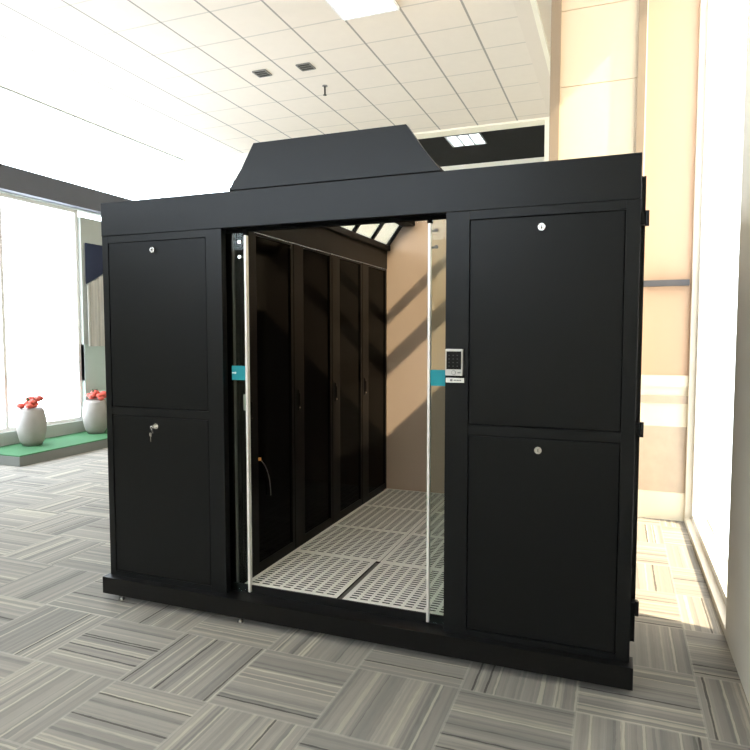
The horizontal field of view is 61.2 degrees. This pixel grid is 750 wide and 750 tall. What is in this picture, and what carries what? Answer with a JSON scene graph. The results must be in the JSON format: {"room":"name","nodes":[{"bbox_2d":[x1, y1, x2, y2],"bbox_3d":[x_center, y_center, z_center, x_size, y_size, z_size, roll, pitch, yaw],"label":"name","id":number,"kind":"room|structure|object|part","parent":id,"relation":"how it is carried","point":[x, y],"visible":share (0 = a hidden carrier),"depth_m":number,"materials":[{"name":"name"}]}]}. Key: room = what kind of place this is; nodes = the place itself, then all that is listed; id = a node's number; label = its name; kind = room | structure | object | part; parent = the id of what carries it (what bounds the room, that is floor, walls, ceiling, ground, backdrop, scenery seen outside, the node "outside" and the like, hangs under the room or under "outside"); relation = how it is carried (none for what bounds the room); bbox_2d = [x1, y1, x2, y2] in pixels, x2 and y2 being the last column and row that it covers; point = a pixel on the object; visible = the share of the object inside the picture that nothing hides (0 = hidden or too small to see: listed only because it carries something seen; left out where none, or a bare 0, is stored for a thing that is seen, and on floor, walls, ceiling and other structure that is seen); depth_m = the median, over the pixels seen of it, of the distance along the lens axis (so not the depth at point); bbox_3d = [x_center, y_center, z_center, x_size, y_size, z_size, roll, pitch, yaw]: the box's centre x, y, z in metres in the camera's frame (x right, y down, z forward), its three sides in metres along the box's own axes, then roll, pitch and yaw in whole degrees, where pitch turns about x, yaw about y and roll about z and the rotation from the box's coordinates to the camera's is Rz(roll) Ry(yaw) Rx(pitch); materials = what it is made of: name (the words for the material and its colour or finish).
{"room":"showroom","nodes":[
{"label":"showroom","id":0,"kind":"room"},
{"bbox_2d":[0,86,233,446],"bbox_3d":[-5.697,-1.222,6.406,0.164,4.820,16.100,1,4,21],"label":"window frame","id":1,"kind":"structure","parent":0,"point":[89,230],"depth_m":9.62,"materials":[{"name":"grey paint"}]},
{"bbox_2d":[0,193,82,432],"bbox_3d":[-5.181,-0.780,7.818,0.060,3.160,3.850,1,4,21],"label":"window","id":2,"kind":"structure","parent":1,"relation":"in","point":[3,352],"depth_m":9.09,"materials":[{"name":"white"}]},
{"bbox_2d":[0,163,131,213],"bbox_3d":[-5.564,-2.431,6.278,0.150,0.310,16.100,1,4,21],"label":"beam","id":3,"kind":"structure","parent":1,"relation":"attached to","point":[13,180],"depth_m":8.85,"materials":[{"name":"paint"}]},
{"bbox_2d":[77,210,100,216],"bbox_3d":[-3.663,-2.558,11.683,0.060,0.100,4.650,1,4,21],"label":"window","id":4,"kind":"structure","parent":1,"relation":"in","point":[77,210],"depth_m":9.72,"materials":[{"name":"white"}]},
{"bbox_2d":[85,243,102,283],"bbox_3d":[-4.029,-1.739,10.454,0.018,0.620,1.900,1,4,21],"label":"banner","id":5,"kind":"object","parent":1,"relation":"attached to","point":[93,252],"visible":0.21,"depth_m":9.70,"materials":[{"name":"blue fabric"}]},
{"bbox_2d":[87,276,104,345],"bbox_3d":[-4.016,-1.221,10.482,0.044,1.464,1.900,1,4,21],"label":"curtain","id":6,"kind":"object","parent":1,"relation":"hanging from","point":[94,288],"visible":0.16,"depth_m":9.76,"materials":[{"name":"beige fabric"}]},
{"bbox_2d":[0,89,232,182],"bbox_3d":[-5.708,-3.108,6.291,0.060,1.000,16.100,1,4,21],"label":"trim","id":7,"kind":"structure","parent":1,"relation":"in","point":[2,91],"depth_m":9.89,"materials":[{"name":"white"}]},
{"bbox_2d":[176,117,548,165],"bbox_3d":[-0.502,-3.954,10.705,6.760,0.150,0.250,1,4,21],"label":"trim","id":8,"kind":"structure","parent":1,"relation":"attached to","point":[537,121],"depth_m":10.00,"materials":[{"name":"beige paint"}]},
{"bbox_2d":[0,0,550,159],"bbox_3d":[-2.252,-3.522,3.679,8.520,0.124,14.150,1,4,21],"label":"ceiling","id":9,"kind":"structure","parent":0,"point":[176,78],"depth_m":7.64,"materials":[{"name":"tile"}]},
{"bbox_2d":[252,69,271,77],"bbox_3d":[-1.392,-3.721,7.826,0.186,0.012,0.186,1,4,21],"label":"ceiling vent","id":10,"kind":"object","parent":9,"relation":"in","point":[261,73],"visible":1,"depth_m":7.82,"materials":[{"name":"grey metal"}]},
{"bbox_2d":[254,71,269,76],"bbox_3d":[-1.392,-3.724,7.826,0.154,0.006,0.154,1,4,21],"label":"grille","id":11,"kind":"object","parent":10,"relation":"attached to","point":[258,73],"depth_m":7.83,"materials":[{"name":"grey metal"}]},
{"bbox_2d":[296,62,315,70],"bbox_3d":[-0.834,-3.709,7.635,0.186,0.012,0.186,1,4,21],"label":"ceiling vent","id":12,"kind":"object","parent":9,"relation":"in","point":[307,66],"visible":1,"depth_m":7.62,"materials":[{"name":"grey metal"}]},
{"bbox_2d":[298,64,313,69],"bbox_3d":[-0.834,-3.712,7.634,0.154,0.006,0.154,1,4,21],"label":"grille","id":13,"kind":"object","parent":12,"relation":"attached to","point":[301,66],"depth_m":7.63,"materials":[{"name":"grey metal"}]},
{"bbox_2d":[322,85,327,95],"bbox_3d":[-0.650,-3.692,8.230,0.070,0.121,0.070,1,4,21],"label":"sprinkler","id":14,"kind":"object","parent":9,"relation":"attached to","point":[324,86],"visible":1,"depth_m":8.22,"materials":[{"name":"grey metal"}]},
{"bbox_2d":[325,0,399,20],"bbox_3d":[-0.147,-3.606,6.090,0.614,0.022,0.614,1,4,21],"label":"recessed light","id":15,"kind":"object","parent":9,"relation":"in","point":[345,9],"visible":1,"depth_m":6.23,"materials":[{"name":"white plastic"}]},
{"bbox_2d":[530,0,549,74],"bbox_3d":[0.272,-3.383,2.827,0.050,0.046,13.950,1,4,21],"label":"trim","id":16,"kind":"structure","parent":9,"relation":"attached to","point":[534,4],"depth_m":6.65,"materials":[{"name":"beige paint"}]},
{"bbox_2d":[191,125,544,180],"bbox_3d":[-0.040,-4.034,11.783,6.850,0.126,2.100,1,4,21],"label":"ceiling","id":17,"kind":"structure","parent":0,"point":[523,142],"depth_m":11.12,"materials":[{"name":"black paint"}]},
{"bbox_2d":[444,132,486,146],"bbox_3d":[1.499,-3.878,10.452,0.580,0.030,0.600,1,4,21],"label":"recessed light","id":18,"kind":"object","parent":17,"relation":"in","point":[470,139],"visible":0.98,"depth_m":10.41,"materials":[{"name":"white plastic"}]},
{"bbox_2d":[0,447,749,749],"bbox_3d":[-1.833,1.336,5.086,8.520,0.120,16.500,1,4,21],"label":"floor","id":19,"kind":"structure","parent":0,"point":[82,667],"depth_m":2.98,"materials":[{"name":"carpet"}]},
{"bbox_2d":[0,429,107,466],"bbox_3d":[-3.613,0.861,10.620,0.815,0.130,6.000,1,4,21],"label":"platform","id":20,"kind":"object","parent":19,"relation":"on","point":[18,455],"visible":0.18,"depth_m":8.34,"materials":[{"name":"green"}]},
{"bbox_2d":[16,394,46,445],"bbox_3d":[-4.576,0.586,8.453,0.360,0.692,0.364,1,4,21],"label":"flower pot","id":21,"kind":"object","parent":20,"relation":"on","point":[31,420],"visible":1,"depth_m":8.33,"materials":[{"name":"grey ceramic"}]},
{"bbox_2d":[82,389,106,433],"bbox_3d":[-4.180,0.530,9.486,0.360,0.673,0.360,1,4,21],"label":"flower pot","id":22,"kind":"object","parent":20,"relation":"on","point":[94,412],"visible":0.97,"depth_m":9.37,"materials":[{"name":"grey ceramic"}]},
{"bbox_2d":[101,124,649,690],"bbox_3d":[0.203,0.015,4.404,2.989,2.603,2.541,1,4,21],"label":"enclosure","id":23,"kind":"object","parent":19,"relation":"on","point":[534,271],"visible":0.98,"depth_m":3.07,"materials":[{"name":"black metal"}]},
{"bbox_3d":[-1.582,0.199,3.816,0.042,2.032,0.045,1,4,21],"label":"post","id":24,"kind":"part","parent":23,"relation":"part of","materials":[{"name":"black metal"}]},
{"bbox_3d":[-1.248,-0.786,3.608,0.685,0.040,0.011,1,4,21],"label":"cross rail","id":25,"kind":"part","parent":23,"relation":"part of","materials":[{"name":"black metal"}]},
{"bbox_3d":[-1.248,-0.285,3.641,0.675,0.954,0.009,1,4,21],"label":"panel","id":26,"kind":"part","parent":23,"relation":"part of","materials":[{"name":"black metal"}]},
{"bbox_3d":[-1.248,0.218,3.672,0.685,0.046,0.011,1,4,21],"label":"cross rail","id":27,"kind":"part","parent":23,"relation":"part of","materials":[{"name":"black metal"}]},
{"bbox_3d":[-1.248,0.718,3.704,0.675,0.944,0.009,1,4,21],"label":"panel","id":28,"kind":"part","parent":23,"relation":"part of","materials":[{"name":"black metal"}]},
{"bbox_3d":[-1.248,1.208,3.734,0.685,0.028,0.011,1,4,21],"label":"cross rail","id":29,"kind":"part","parent":23,"relation":"part of","materials":[{"name":"black metal"}]},
{"bbox_3d":[-0.876,0.215,3.546,0.101,2.032,0.045,1,4,21],"label":"post","id":30,"kind":"part","parent":23,"relation":"part of","materials":[{"name":"black metal"}]},
{"bbox_3d":[-0.717,0.152,3.535,0.024,0.090,0.024,1,4,21],"label":"pull handle","id":31,"kind":"part","parent":23,"relation":"part of","materials":[{"name":"grey plastic"}]},
{"bbox_3d":[-0.703,0.231,3.516,0.013,1.985,0.026,1,4,21],"label":"edge rail","id":32,"kind":"part","parent":23,"relation":"part of","materials":[{"name":"silver metal"}]},
{"bbox_2d":[226,232,294,584],"bbox_3d":[-1.032,0.178,4.005,0.894,2.036,0.584,1,4,21],"label":"rack","id":33,"kind":"object","parent":23,"relation":"on","point":[270,259],"visible":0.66,"depth_m":3.79,"materials":[{"name":"black metal"}]},
{"bbox_3d":[-0.707,0.197,3.625,0.015,0.140,0.025,1,4,21],"label":"handle","id":34,"kind":"part","parent":33,"relation":"part of","materials":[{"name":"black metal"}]},
{"bbox_2d":[258,457,270,494],"bbox_3d":[-0.656,0.609,3.789,0.012,0.255,0.137,1,4,21],"label":"cable","id":35,"kind":"object","parent":33,"relation":"attached to","point":[259,458],"visible":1,"depth_m":3.81,"materials":[{"name":"grey plastic"}]},
{"bbox_3d":[-0.625,0.146,3.901,0.011,1.925,0.414,1,4,21],"label":"door glass","id":36,"kind":"part","parent":33,"relation":"part of","materials":[{"name":"black glass"}]},
{"bbox_2d":[246,550,375,598],"bbox_3d":[-0.367,1.192,3.784,0.573,0.039,0.596,1,4,21],"label":"floor panel","id":37,"kind":"object","parent":23,"relation":"on","point":[270,572],"visible":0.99,"depth_m":3.77,"materials":[{"name":"grey metal"}]},
{"bbox_2d":[292,243,332,550],"bbox_3d":[-0.822,0.144,4.553,0.894,2.036,0.584,1,4,21],"label":"rack","id":38,"kind":"object","parent":23,"relation":"on","point":[312,268],"visible":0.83,"depth_m":4.39,"materials":[{"name":"black metal"}]},
{"bbox_3d":[-0.497,0.162,4.173,0.015,0.140,0.025,1,4,21],"label":"handle","id":39,"kind":"part","parent":38,"relation":"part of","materials":[{"name":"black metal"}]},
{"bbox_3d":[-0.415,0.112,4.449,0.011,1.925,0.414,1,4,21],"label":"door glass","id":40,"kind":"part","parent":38,"relation":"part of","materials":[{"name":"black glass"}]},
{"bbox_2d":[229,124,440,190],"bbox_3d":[-0.236,-1.097,3.204,1.176,0.232,0.020,1,4,21],"label":"hood","id":41,"kind":"object","parent":23,"relation":"attached to","point":[389,152],"depth_m":3.18,"materials":[{"name":"black metal"}]},
{"bbox_2d":[330,254,361,525],"bbox_3d":[-0.612,0.109,5.101,0.894,2.036,0.584,1,4,21],"label":"rack","id":42,"kind":"object","parent":23,"relation":"on","point":[346,273],"visible":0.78,"depth_m":4.93,"materials":[{"name":"black metal"}]},
{"bbox_3d":[-0.287,0.127,4.721,0.015,0.140,0.025,1,4,21],"label":"handle","id":43,"kind":"part","parent":42,"relation":"part of","materials":[{"name":"black metal"}]},
{"bbox_3d":[-0.205,0.077,4.997,0.011,1.925,0.414,1,4,21],"label":"door glass","id":44,"kind":"part","parent":42,"relation":"part of","materials":[{"name":"black glass"}]},
{"bbox_2d":[295,525,408,562],"bbox_3d":[-0.143,1.157,4.337,0.596,0.039,0.596,1,4,21],"label":"floor panel","id":45,"kind":"object","parent":23,"relation":"on","point":[332,529],"visible":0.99,"depth_m":4.33,"materials":[{"name":"grey metal"}]},
{"bbox_2d":[359,263,386,506],"bbox_3d":[-0.402,0.074,5.649,0.894,2.036,0.584,1,4,21],"label":"rack","id":46,"kind":"object","parent":23,"relation":"on","point":[374,279],"visible":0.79,"depth_m":5.50,"materials":[{"name":"black metal"}]},
{"bbox_3d":[-0.077,0.092,5.269,0.015,0.140,0.025,1,4,21],"label":"handle","id":47,"kind":"part","parent":46,"relation":"part of","materials":[{"name":"black metal"}]},
{"bbox_3d":[0.005,0.042,5.545,0.011,1.925,0.414,1,4,21],"label":"door glass","id":48,"kind":"part","parent":46,"relation":"part of","materials":[{"name":"black glass"}]},
{"bbox_2d":[333,505,430,534],"bbox_3d":[0.070,1.122,4.893,0.596,0.039,0.596,1,4,21],"label":"floor panel","id":49,"kind":"object","parent":23,"relation":"on","point":[390,512],"visible":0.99,"depth_m":4.88,"materials":[{"name":"grey metal"}]},
{"bbox_2d":[343,562,443,615],"bbox_3d":[0.210,1.206,3.564,0.596,0.039,0.596,1,4,21],"label":"floor panel","id":50,"kind":"object","parent":23,"relation":"on","point":[362,585],"visible":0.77,"depth_m":3.54,"materials":[{"name":"grey metal"}]},
{"bbox_2d":[363,488,443,512],"bbox_3d":[0.284,1.087,5.450,0.596,0.039,0.596,1,4,21],"label":"floor panel","id":51,"kind":"object","parent":23,"relation":"on","point":[377,499],"visible":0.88,"depth_m":5.44,"materials":[{"name":"grey metal"}]},
{"bbox_2d":[380,534,443,569],"bbox_3d":[0.418,1.171,4.123,0.596,0.039,0.596,1,4,21],"label":"floor panel","id":52,"kind":"object","parent":23,"relation":"on","point":[415,538],"visible":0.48,"depth_m":4.12,"materials":[{"name":"grey metal"}]},
{"bbox_3d":[0.418,1.174,4.123,0.592,0.032,0.592,1,4,21],"label":"support frame","id":53,"kind":"part","parent":52,"relation":"part of","materials":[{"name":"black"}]},
{"bbox_3d":[0.676,-0.129,5.562,1.280,2.445,0.028,1,4,21],"label":"panel","id":54,"kind":"part","parent":23,"relation":"part of","materials":[{"name":"beige paint"}]},
{"bbox_2d":[410,512,443,537],"bbox_3d":[0.632,1.135,4.679,0.596,0.039,0.596,1,4,21],"label":"floor panel","id":55,"kind":"object","parent":23,"relation":"on","point":[434,516],"visible":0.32,"depth_m":4.67,"materials":[{"name":"grey metal"}]},
{"bbox_3d":[0.632,1.139,4.679,0.592,0.032,0.592,1,4,21],"label":"support frame","id":56,"kind":"part","parent":55,"relation":"part of","materials":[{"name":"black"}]},
{"bbox_3d":[0.268,0.254,3.145,0.013,1.985,0.026,1,4,21],"label":"edge rail","id":57,"kind":"part","parent":23,"relation":"part of","materials":[{"name":"silver metal"}]},
{"bbox_2d":[433,501,443,512],"bbox_3d":[0.845,1.100,5.236,0.596,0.039,0.596,1,4,21],"label":"floor panel","id":58,"kind":"object","parent":23,"relation":"on","point":[440,507],"visible":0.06,"depth_m":5.19,"materials":[{"name":"grey metal"}]},
{"bbox_2d":[445,349,462,375],"bbox_3d":[0.376,-0.060,3.010,0.084,0.126,0.026,1,4,21],"label":"reader","id":59,"kind":"object","parent":23,"relation":"attached to","point":[453,357],"visible":1,"depth_m":3.00,"materials":[{"name":"grey plastic"}]},
{"bbox_2d":[446,378,463,382],"bbox_3d":[0.381,0.025,3.024,0.090,0.023,0.006,1,4,21],"label":"name plate","id":60,"kind":"object","parent":23,"relation":"attached to","point":[450,380],"visible":1,"depth_m":3.02,"materials":[{"name":"white plastic"}]},
{"bbox_3d":[0.397,0.246,3.060,0.113,2.032,0.045,1,4,21],"label":"post","id":61,"kind":"part","parent":23,"relation":"part of","materials":[{"name":"black metal"}]},
{"bbox_3d":[0.761,1.256,2.967,0.679,0.028,0.011,1,4,21],"label":"cross rail","id":62,"kind":"part","parent":23,"relation":"part of","materials":[{"name":"black metal"}]},
{"bbox_3d":[0.762,0.766,2.937,0.669,0.944,0.009,1,4,21],"label":"panel","id":63,"kind":"part","parent":23,"relation":"part of","materials":[{"name":"black metal"}]},
{"bbox_3d":[0.761,0.267,2.904,0.679,0.046,0.011,1,4,21],"label":"cross rail","id":64,"kind":"part","parent":23,"relation":"part of","materials":[{"name":"black metal"}]},
{"bbox_3d":[0.762,-0.237,2.873,0.669,0.954,0.009,1,4,21],"label":"panel","id":65,"kind":"part","parent":23,"relation":"part of","materials":[{"name":"black metal"}]},
{"bbox_3d":[0.761,-0.738,2.841,0.679,0.040,0.011,1,4,21],"label":"cross rail","id":66,"kind":"part","parent":23,"relation":"part of","materials":[{"name":"black metal"}]},
{"bbox_3d":[1.111,0.264,2.787,0.058,2.032,0.045,1,4,21],"label":"post","id":67,"kind":"part","parent":23,"relation":"part of","materials":[{"name":"black metal"}]},
{"bbox_3d":[1.585,0.105,3.921,0.031,2.085,2.345,1,4,21],"label":"panel","id":68,"kind":"part","parent":23,"relation":"part of","materials":[{"name":"black metal"}]},
{"bbox_2d":[544,119,548,160],"bbox_3d":[2.611,-1.413,9.672,0.095,4.789,0.230,1,4,21],"label":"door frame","id":69,"kind":"structure","parent":19,"relation":"on","point":[546,141],"depth_m":9.44,"materials":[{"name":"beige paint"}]},
{"bbox_2d":[258,157,543,264],"bbox_3d":[1.071,-1.608,12.503,8.520,4.820,0.150,1,4,21],"label":"wall","id":70,"kind":"structure","parent":0,"point":[388,229],"depth_m":12.62,"materials":[{"name":"beige paint"}]},
{"bbox_2d":[559,0,699,492],"bbox_3d":[2.149,-1.165,5.502,1.092,4.820,0.025,1,4,21],"label":"wall","id":71,"kind":"structure","parent":0,"point":[673,25],"depth_m":5.41,"materials":[{"name":"beige paint"}]},
{"bbox_2d":[644,279,689,286],"bbox_3d":[2.453,-0.773,5.351,0.360,0.052,0.086,1,4,21],"label":"handrail","id":72,"kind":"object","parent":71,"relation":"attached to","point":[681,282],"visible":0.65,"depth_m":5.31,"materials":[{"name":"metal"}]},
{"bbox_2d":[684,0,749,705],"bbox_3d":[2.034,-1.035,3.454,0.160,4.820,16.100,1,4,21],"label":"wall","id":73,"kind":"structure","parent":0,"point":[734,616],"depth_m":3.29,"materials":[{"name":"beige paint"}]},
{"bbox_2d":[691,0,726,603],"bbox_3d":[2.316,-1.082,4.190,0.060,4.740,2.180,1,4,21],"label":"window","id":74,"kind":"structure","parent":73,"relation":"in","point":[716,565],"depth_m":5.15,"materials":[{"name":"white"}]},
{"bbox_3d":[2.165,-1.175,5.658,1.175,4.820,0.280,1,4,21],"label":"wall","id":75,"kind":"structure","parent":0,"visible":0},
{"bbox_2d":[549,0,561,160],"bbox_3d":[1.592,-1.177,5.690,0.083,4.820,0.070,1,4,21],"label":"post","id":76,"kind":"object","parent":75,"relation":"attached to","point":[556,5],"depth_m":5.57,"materials":[{"name":"beige paint"}]},
{"bbox_2d":[635,0,647,175],"bbox_3d":[2.249,-1.161,5.439,0.065,4.820,0.070,1,4,21],"label":"post","id":77,"kind":"object","parent":75,"relation":"attached to","point":[643,4],"depth_m":5.32,"materials":[{"name":"beige paint"}]},
{"bbox_2d":[643,0,648,175],"bbox_3d":[2.287,-1.161,5.435,0.010,4.820,0.050,1,4,21],"label":"trim","id":78,"kind":"structure","parent":75,"relation":"attached to","point":[648,0],"depth_m":5.33,"materials":[{"name":"beige paint"}]},
{"bbox_2d":[638,490,684,520],"bbox_3d":[2.475,1.129,5.514,0.388,0.240,0.040,1,4,21],"label":"baseboard","id":79,"kind":"structure","parent":75,"relation":"attached to","point":[651,504],"depth_m":5.49,"materials":[{"name":"beige paint"}]},
{"bbox_2d":[641,395,687,403],"bbox_3d":[2.475,0.208,5.455,0.388,0.065,0.040,1,4,21],"label":"rail","id":80,"kind":"object","parent":75,"relation":"attached to","point":[644,398],"visible":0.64,"depth_m":5.43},
{"bbox_2d":[641,375,688,386],"bbox_3d":[2.473,0.049,5.441,0.388,0.095,0.050,1,4,21],"label":"ledge","id":81,"kind":"object","parent":75,"relation":"attached to","point":[646,380],"visible":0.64,"depth_m":5.41,"materials":[{"name":"beige paint"}]}
]}

